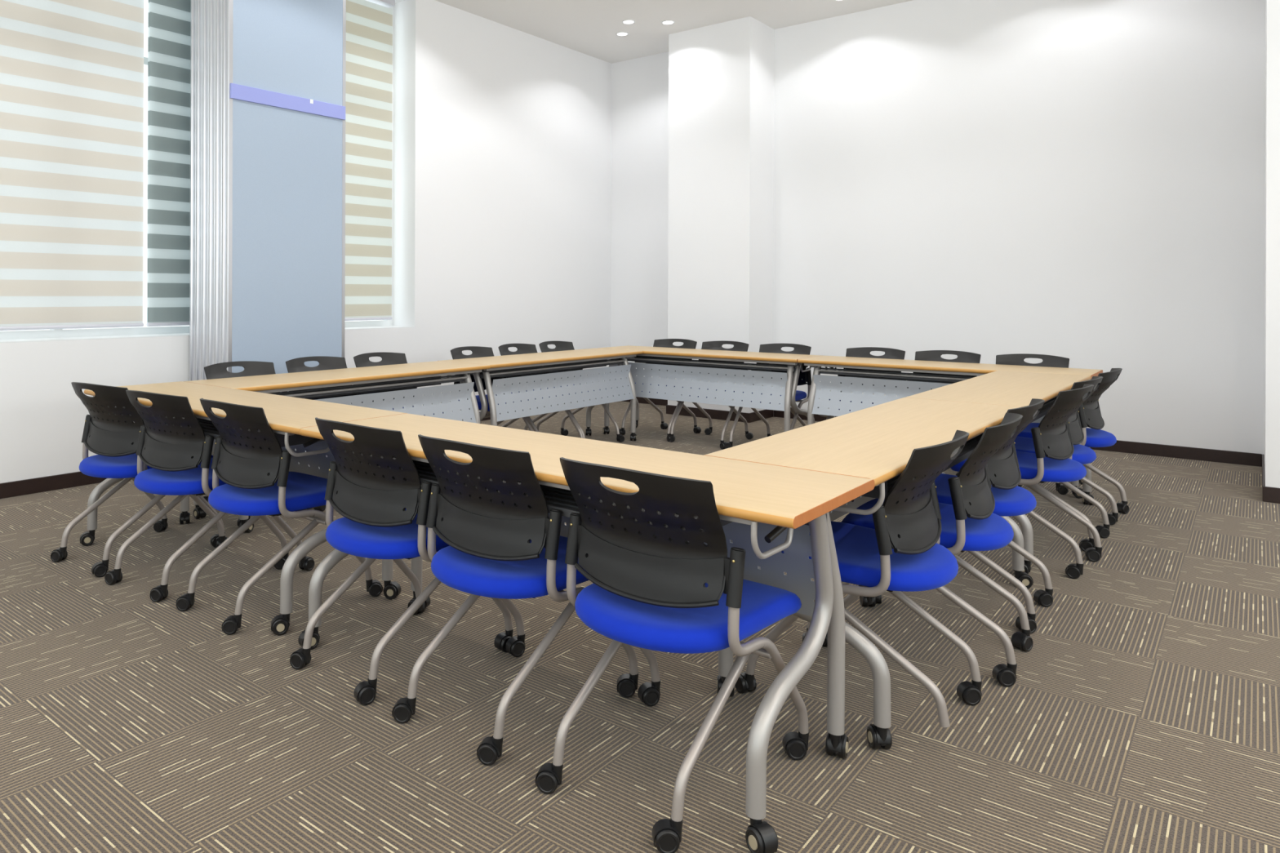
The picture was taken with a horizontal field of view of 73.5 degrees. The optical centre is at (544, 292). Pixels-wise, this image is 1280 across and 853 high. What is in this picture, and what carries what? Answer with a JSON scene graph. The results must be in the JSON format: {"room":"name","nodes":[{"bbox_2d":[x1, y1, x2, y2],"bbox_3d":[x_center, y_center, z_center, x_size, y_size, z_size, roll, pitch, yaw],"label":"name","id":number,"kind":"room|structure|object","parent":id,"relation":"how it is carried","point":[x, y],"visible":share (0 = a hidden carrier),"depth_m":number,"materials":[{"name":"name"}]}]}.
{"room":"conference room","nodes":[
{"label":"conference room","id":0,"kind":"room"},
{"bbox_2d":[0,0,611,483],"bbox_3d":[-2.760,-0.696,5.620,0.360,3.763,10.860,0,0,40],"label":"wall","id":1,"kind":"structure","parent":0,"point":[502,202],"depth_m":7.81,"materials":[{"name":"white paint"}]},
{"bbox_2d":[0,56,189,342],"bbox_3d":[-3.427,-1.131,4.824,0.359,2.840,3.980,0,0,40],"label":"window","id":2,"kind":"structure","parent":1,"relation":"in","point":[51,335],"depth_m":5.51,"materials":[{"name":"white"}]},
{"bbox_2d":[0,0,143,330],"bbox_3d":[-3.608,-1.162,4.622,0.090,2.772,2.838,0,0,40],"label":"roller blind","id":3,"kind":"object","parent":2,"relation":"attached to","point":[72,71],"visible":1,"depth_m":5.34,"materials":[{"name":"beige fabric"}]},
{"bbox_2d":[146,0,191,326],"bbox_3d":[-2.435,-1.158,6.020,0.090,2.772,0.752,0,0,40],"label":"roller blind","id":4,"kind":"object","parent":2,"relation":"attached to","point":[168,260],"visible":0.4,"depth_m":5.83,"materials":[{"name":"grey fabric"}]},
{"bbox_2d":[0,411,490,498],"bbox_3d":[-2.687,1.142,5.424,0.012,0.088,10.660,0,0,40],"label":"baseboard","id":5,"kind":"structure","parent":1,"relation":"attached to","point":[16,488],"depth_m":5.08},
{"bbox_2d":[344,6,414,329],"bbox_3d":[-1.635,-1.125,6.959,0.359,2.840,1.196,0,0,40],"label":"window","id":6,"kind":"structure","parent":1,"relation":"in","point":[375,324],"depth_m":7.41,"materials":[{"name":"white"}]},
{"bbox_2d":[345,0,395,320],"bbox_3d":[-1.663,-1.155,6.940,0.090,2.772,1.050,0,0,40],"label":"roller blind","id":7,"kind":"object","parent":6,"relation":"attached to","point":[369,23],"visible":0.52,"depth_m":7.13,"materials":[{"name":"beige fabric"}]},
{"bbox_2d":[0,400,1279,852],"bbox_3d":[0.833,1.258,2.468,10.006,0.120,11.060,0,0,40],"label":"floor","id":8,"kind":"structure","parent":0,"point":[1141,714],"depth_m":2.42,"materials":[{"name":"carpet"}]},
{"bbox_2d":[50,382,225,577],"bbox_3d":[-1.867,0.789,3.890,0.523,0.799,0.605,0,0,33],"label":"chair","id":9,"kind":"object","parent":8,"relation":"on","point":[110,432],"visible":0.85,"depth_m":3.72,"materials":[{"name":"black plastic"}]},
{"bbox_2d":[189,0,196,381],"bbox_3d":[-2.073,-0.691,6.063,0.079,3.759,0.912,0,0,40],"label":"partition panel","id":10,"kind":"object","parent":8,"relation":"on","point":[193,2],"visible":0.14,"depth_m":5.73,"materials":[{"name":"grey metal"}]},
{"bbox_2d":[104,389,288,602],"bbox_3d":[-1.466,0.790,3.604,0.523,0.799,0.616,0,0,34],"label":"chair","id":11,"kind":"object","parent":8,"relation":"on","point":[178,451],"visible":0.83,"depth_m":3.42,"materials":[{"name":"black plastic"}]},
{"bbox_2d":[195,0,203,380],"bbox_3d":[-2.009,-0.691,6.010,0.079,3.759,0.912,0,0,40],"label":"partition panel","id":12,"kind":"object","parent":8,"relation":"on","point":[199,2],"visible":0.14,"depth_m":5.67,"materials":[{"name":"grey metal"}]},
{"bbox_2d":[201,0,209,379],"bbox_3d":[-1.946,-0.691,5.957,0.079,3.759,0.912,0,0,40],"label":"partition panel","id":13,"kind":"object","parent":8,"relation":"on","point":[206,2],"visible":0.14,"depth_m":5.62,"materials":[{"name":"grey metal"}]},
{"bbox_2d":[208,0,216,365],"bbox_3d":[-1.882,-0.691,5.903,0.079,3.759,0.912,0,0,40],"label":"partition panel","id":14,"kind":"object","parent":8,"relation":"on","point":[212,54],"visible":0.14,"depth_m":5.57,"materials":[{"name":"grey metal"}]},
{"bbox_2d":[214,0,222,364],"bbox_3d":[-1.819,-0.691,5.850,0.079,3.759,0.912,0,0,40],"label":"partition panel","id":15,"kind":"object","parent":8,"relation":"on","point":[219,58],"visible":0.14,"depth_m":5.51,"materials":[{"name":"grey metal"}]},
{"bbox_2d":[80,381,406,635],"bbox_3d":[-1.379,0.827,3.670,1.777,0.728,0.549,0,0,40],"label":"table","id":16,"kind":"object","parent":8,"relation":"on","point":[286,415],"visible":0.44,"depth_m":3.44,"materials":[{"name":"brown wood"}]},
{"bbox_2d":[123,405,324,447],"bbox_3d":[-1.398,0.537,3.646,1.211,0.094,0.279,0,0,40],"label":"shelf","id":17,"kind":"object","parent":16,"relation":"attached to","point":[209,428],"depth_m":3.28,"materials":[{"name":"beige wood"}]},
{"bbox_2d":[203,360,325,526],"bbox_3d":[-1.576,0.790,4.660,0.623,0.799,0.537,0,0,40],"label":"chair","id":18,"kind":"object","parent":8,"relation":"on","point":[218,371],"visible":0.11,"depth_m":4.81,"materials":[{"name":"black"}]},
{"bbox_2d":[175,398,382,635],"bbox_3d":[-1.026,0.792,3.289,0.524,0.799,0.630,0,0,40],"label":"chair","id":19,"kind":"object","parent":8,"relation":"on","point":[253,465],"visible":0.94,"depth_m":3.13,"materials":[{"name":"black plastic"}]},
{"bbox_2d":[221,0,346,463],"bbox_3d":[-1.750,-0.690,5.792,0.093,3.759,0.912,0,0,40],"label":"partition panel","id":20,"kind":"object","parent":8,"relation":"on","point":[284,61],"visible":0.8,"depth_m":5.73,"materials":[{"name":"blue fabric"}]},
{"bbox_2d":[285,355,357,468],"bbox_3d":[-1.232,0.791,5.056,0.606,0.799,0.536,0,0,40],"label":"chair","id":21,"kind":"object","parent":8,"relation":"on","point":[295,365],"visible":0.04,"depth_m":5.22,"materials":[{"name":"black plastic"}]},
{"bbox_2d":[183,360,489,533],"bbox_3d":[-1.126,0.828,4.975,0.516,0.728,1.806,0,0,40],"label":"table","id":22,"kind":"object","parent":8,"relation":"on","point":[427,373],"visible":0.38,"depth_m":4.99,"materials":[{"name":"brown wood"}]},
{"bbox_2d":[278,376,440,399],"bbox_3d":[-1.162,0.538,5.005,0.279,0.094,1.240,0,0,40],"label":"shelf","id":23,"kind":"object","parent":22,"relation":"attached to","point":[435,377],"depth_m":4.92,"materials":[{"name":"grey metal"}]},
{"bbox_2d":[353,351,443,416],"bbox_3d":[-0.924,0.792,5.428,0.612,0.799,0.502,0,0,40],"label":"chair","id":24,"kind":"object","parent":8,"relation":"on","point":[362,360],"visible":0.07,"depth_m":5.60,"materials":[{"name":"black plastic"}]},
{"bbox_2d":[289,417,513,705],"bbox_3d":[-0.481,0.794,2.800,0.558,0.799,0.616,0,0,40],"label":"chair","id":25,"kind":"object","parent":8,"relation":"on","point":[384,513],"visible":0.93,"depth_m":2.62,"materials":[{"name":"black plastic"}]},
{"bbox_2d":[450,346,533,431],"bbox_3d":[-0.371,0.794,6.082,0.620,0.799,0.527,0,0,40],"label":"chair","id":26,"kind":"object","parent":8,"relation":"on","point":[477,352],"visible":0.09,"depth_m":6.20,"materials":[{"name":"black plastic"}]},
{"bbox_2d":[391,434,638,765],"bbox_3d":[-0.088,0.795,2.465,0.512,0.799,0.597,0,0,40],"label":"chair","id":27,"kind":"object","parent":8,"relation":"on","point":[506,551],"visible":0.97,"depth_m":2.30,"materials":[{"name":"black plastic"}]},
{"bbox_2d":[497,343,583,438],"bbox_3d":[-0.045,0.795,6.459,0.605,0.799,0.527,0,0,40],"label":"chair","id":28,"kind":"object","parent":8,"relation":"on","point":[522,348],"visible":0.13,"depth_m":6.56,"materials":[{"name":"black plastic"}]},
{"bbox_2d":[441,348,643,440],"bbox_3d":[0.024,0.831,6.372,0.523,0.728,1.806,0,0,40],"label":"table","id":29,"kind":"object","parent":8,"relation":"on","point":[608,389],"visible":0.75,"depth_m":6.17,"materials":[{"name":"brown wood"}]},
{"bbox_2d":[471,359,606,377],"bbox_3d":[-0.012,0.541,6.403,0.279,0.094,1.240,0,0,40],"label":"shelf","id":30,"kind":"object","parent":29,"relation":"attached to","point":[605,360],"depth_m":6.19,"materials":[{"name":"grey metal"}]},
{"bbox_2d":[536,341,624,442],"bbox_3d":[0.260,0.796,6.822,0.605,0.799,0.527,0,0,40],"label":"chair","id":31,"kind":"object","parent":8,"relation":"on","point":[560,345],"visible":0.25,"depth_m":6.91,"materials":[{"name":"black plastic"}]},
{"bbox_2d":[297,413,875,852],"bbox_3d":[-0.014,0.831,2.525,1.785,0.728,0.560,0,0,40],"label":"table","id":32,"kind":"object","parent":8,"relation":"on","point":[789,505],"visible":0.52,"depth_m":2.18,"materials":[{"name":"brown wood"}]},
{"bbox_2d":[381,455,732,542],"bbox_3d":[-0.036,0.541,2.497,1.211,0.094,0.279,0,0,40],"label":"shelf","id":33,"kind":"object","parent":32,"relation":"attached to","point":[562,500],"depth_m":2.42,"materials":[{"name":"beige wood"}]},
{"bbox_2d":[618,338,701,442],"bbox_3d":[0.999,0.798,7.193,0.556,0.799,0.575,0,0,40],"label":"chair","id":34,"kind":"object","parent":8,"relation":"on","point":[665,343],"visible":0.37,"depth_m":7.28,"materials":[{"name":"black plastic"}]},
{"bbox_2d":[535,457,808,852],"bbox_3d":[0.310,0.796,2.131,0.519,0.799,0.606,0,0,40],"label":"chair","id":35,"kind":"object","parent":8,"relation":"on","point":[648,592],"visible":1,"depth_m":1.98,"materials":[{"name":"black plastic"}]},
{"bbox_2d":[597,345,822,434],"bbox_3d":[1.281,0.835,6.839,1.777,0.728,0.509,0,0,40],"label":"table","id":36,"kind":"object","parent":8,"relation":"on","point":[777,362],"visible":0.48,"depth_m":6.56,"materials":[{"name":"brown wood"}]},
{"bbox_2d":[634,355,785,371],"bbox_3d":[1.310,0.546,6.872,1.211,0.094,0.279,0,0,40],"label":"shelf","id":37,"kind":"object","parent":36,"relation":"attached to","point":[637,357],"depth_m":6.73,"materials":[{"name":"grey metal"}]},
{"bbox_2d":[666,340,753,449],"bbox_3d":[1.376,0.800,6.886,0.574,0.799,0.620,0,0,40],"label":"chair","id":38,"kind":"object","parent":8,"relation":"on","point":[713,345],"visible":0.38,"depth_m":6.97,"materials":[{"name":"black plastic"}]},
{"bbox_2d":[724,343,811,448],"bbox_3d":[1.762,0.801,6.560,0.573,0.799,0.616,0,0,40],"label":"chair","id":39,"kind":"object","parent":8,"relation":"on","point":[804,377],"visible":0.28,"depth_m":6.57,"materials":[{"name":"black plastic"}]},
{"bbox_2d":[734,430,982,727],"bbox_3d":[0.943,0.798,2.544,0.596,0.799,0.492,0,0,40],"label":"chair","id":40,"kind":"object","parent":8,"relation":"on","point":[904,552],"visible":0.81,"depth_m":2.36,"materials":[{"name":"black plastic"}]},
{"bbox_2d":[826,346,905,419],"bbox_3d":[2.314,0.803,6.101,0.574,0.799,0.623,0,0,40],"label":"chair","id":41,"kind":"object","parent":8,"relation":"on","point":[863,352],"visible":0.06,"depth_m":6.27,"materials":[{"name":"black plastic"}]},
{"bbox_2d":[704,397,1033,749],"bbox_3d":[1.238,0.835,2.987,0.548,0.728,1.810,0,0,40],"label":"table","id":42,"kind":"object","parent":8,"relation":"on","point":[877,442],"visible":0.38,"depth_m":2.64,"materials":[{"name":"brown wood"}]},
{"bbox_2d":[861,432,983,499],"bbox_3d":[1.263,0.546,2.967,0.279,0.094,1.240,0,0,40],"label":"shelf","id":43,"kind":"object","parent":42,"relation":"attached to","point":[970,446],"depth_m":2.93,"materials":[{"name":"beige wood"}]},
{"bbox_2d":[822,412,1033,687],"bbox_3d":[1.310,0.799,2.910,0.605,0.799,0.532,0,0,36],"label":"chair","id":44,"kind":"object","parent":8,"relation":"on","point":[970,523],"visible":0.76,"depth_m":2.69,"materials":[{"name":"black plastic"}]},
{"bbox_2d":[906,350,981,475],"bbox_3d":[2.669,0.804,5.791,0.525,0.799,0.588,0,0,40],"label":"chair","id":45,"kind":"object","parent":8,"relation":"on","point":[928,355],"visible":0.08,"depth_m":5.96,"materials":[{"name":"black plastic"}]},
{"bbox_2d":[797,355,1102,498],"bbox_3d":[2.642,0.840,5.688,1.779,0.728,0.530,0,0,40],"label":"table","id":46,"kind":"object","parent":8,"relation":"on","point":[852,365],"visible":0.37,"depth_m":5.79,"materials":[{"name":"brown wood"}]},
{"bbox_2d":[844,368,968,383],"bbox_3d":[2.675,0.550,5.727,1.211,0.094,0.279,0,0,40],"label":"shelf","id":47,"kind":"object","parent":46,"relation":"attached to","point":[846,369],"depth_m":5.76,"materials":[{"name":"grey metal"}]},
{"bbox_2d":[875,398,1053,634],"bbox_3d":[1.621,0.800,3.319,0.585,0.798,0.553,0,0,40],"label":"chair","id":48,"kind":"object","parent":8,"relation":"on","point":[1004,474],"visible":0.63,"depth_m":3.14,"materials":[{"name":"black plastic"}]},
{"bbox_2d":[905,370,1093,573],"bbox_3d":[2.400,0.839,4.375,0.526,0.728,1.806,0,0,40],"label":"table","id":49,"kind":"object","parent":8,"relation":"on","point":[1006,388],"visible":0.23,"depth_m":4.19,"materials":[{"name":"brown wood"}]},
{"bbox_2d":[1030,389,1071,422],"bbox_3d":[2.429,0.549,4.352,0.279,0.094,1.240,0,0,40],"label":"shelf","id":50,"kind":"object","parent":49,"relation":"attached to","point":[1047,405],"depth_m":4.30,"materials":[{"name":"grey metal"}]},
{"bbox_2d":[950,384,1102,578],"bbox_3d":[2.160,0.802,3.887,0.593,0.798,0.542,0,0,45],"label":"chair","id":51,"kind":"object","parent":8,"relation":"on","point":[1052,461],"visible":0.81,"depth_m":3.67,"materials":[{"name":"black plastic"}]},
{"bbox_2d":[995,353,1069,494],"bbox_3d":[3.089,0.805,5.438,0.526,0.799,0.590,0,0,40],"label":"chair","id":52,"kind":"object","parent":8,"relation":"on","point":[1050,361],"visible":0.13,"depth_m":5.61,"materials":[{"name":"black plastic"}]},
{"bbox_2d":[1013,376,1110,551],"bbox_3d":[2.441,0.803,4.245,0.603,0.799,0.525,0,0,43],"label":"chair","id":53,"kind":"object","parent":8,"relation":"on","point":[1084,455],"visible":0.41,"depth_m":4.13,"materials":[{"name":"black"}]},
{"bbox_2d":[1017,368,1128,524],"bbox_3d":[2.852,0.804,4.704,0.588,0.798,0.523,0,0,41],"label":"chair","id":54,"kind":"object","parent":8,"relation":"on","point":[1090,415],"visible":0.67,"depth_m":4.50,"materials":[{"name":"black"}]},
{"bbox_2d":[435,0,911,63],"bbox_3d":[0.845,-2.626,2.468,10.006,0.120,11.060,0,0,40],"label":"ceiling","id":55,"kind":"structure","parent":0,"point":[588,27],"depth_m":7.86,"materials":[{"name":"white paint"}]},
{"bbox_2d":[616,31,628,35],"bbox_3d":[0.768,-2.564,8.422,0.124,0.004,0.124,0,0,40],"label":"recessed light","id":56,"kind":"object","parent":55,"relation":"in","point":[620,33],"visible":1,"depth_m":8.42,"materials":[{"name":"white"}]},
{"bbox_2d":[622,19,635,24],"bbox_3d":[0.793,-2.564,8.048,0.124,0.004,0.124,0,0,40],"label":"recessed light","id":57,"kind":"object","parent":55,"relation":"in","point":[626,21],"visible":1,"depth_m":8.04,"materials":[{"name":"white"}]},
{"bbox_2d":[661,20,674,24],"bbox_3d":[1.169,-2.562,8.059,0.124,0.004,0.124,0,0,40],"label":"recessed light","id":58,"kind":"object","parent":55,"relation":"in","point":[664,22],"visible":1,"depth_m":8.06,"materials":[{"name":"white"}]},
{"bbox_2d":[667,16,774,413],"bbox_3d":[1.725,-0.681,8.351,0.877,3.763,0.510,0,0,40],"label":"wall column","id":59,"kind":"structure","parent":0,"point":[721,248],"depth_m":8.12,"materials":[{"name":"white paint"}]},
{"bbox_2d":[666,404,773,422],"bbox_3d":[1.712,1.156,8.342,0.901,0.088,0.510,0,0,40],"label":"baseboard","id":60,"kind":"structure","parent":59,"relation":"attached to","point":[714,414],"depth_m":8.10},
{"bbox_2d":[610,0,1265,454],"bbox_3d":[4.484,-0.672,6.498,9.606,3.763,0.200,0,0,40],"label":"wall","id":61,"kind":"structure","parent":0,"point":[1082,182],"depth_m":6.88,"materials":[{"name":"white paint"}]},
{"bbox_2d":[622,396,1279,503],"bbox_3d":[3.919,1.163,5.979,9.393,0.088,1.315,0,0,40],"label":"baseboard","id":62,"kind":"structure","parent":61,"relation":"attached to","point":[1134,447],"depth_m":6.19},
{"bbox_2d":[1264,0,1279,488],"bbox_3d":[6.061,-0.667,4.193,3.825,3.763,1.303,0,0,40],"label":"wall","id":63,"kind":"structure","parent":0,"point":[1272,242],"depth_m":4.91,"materials":[{"name":"white paint"}]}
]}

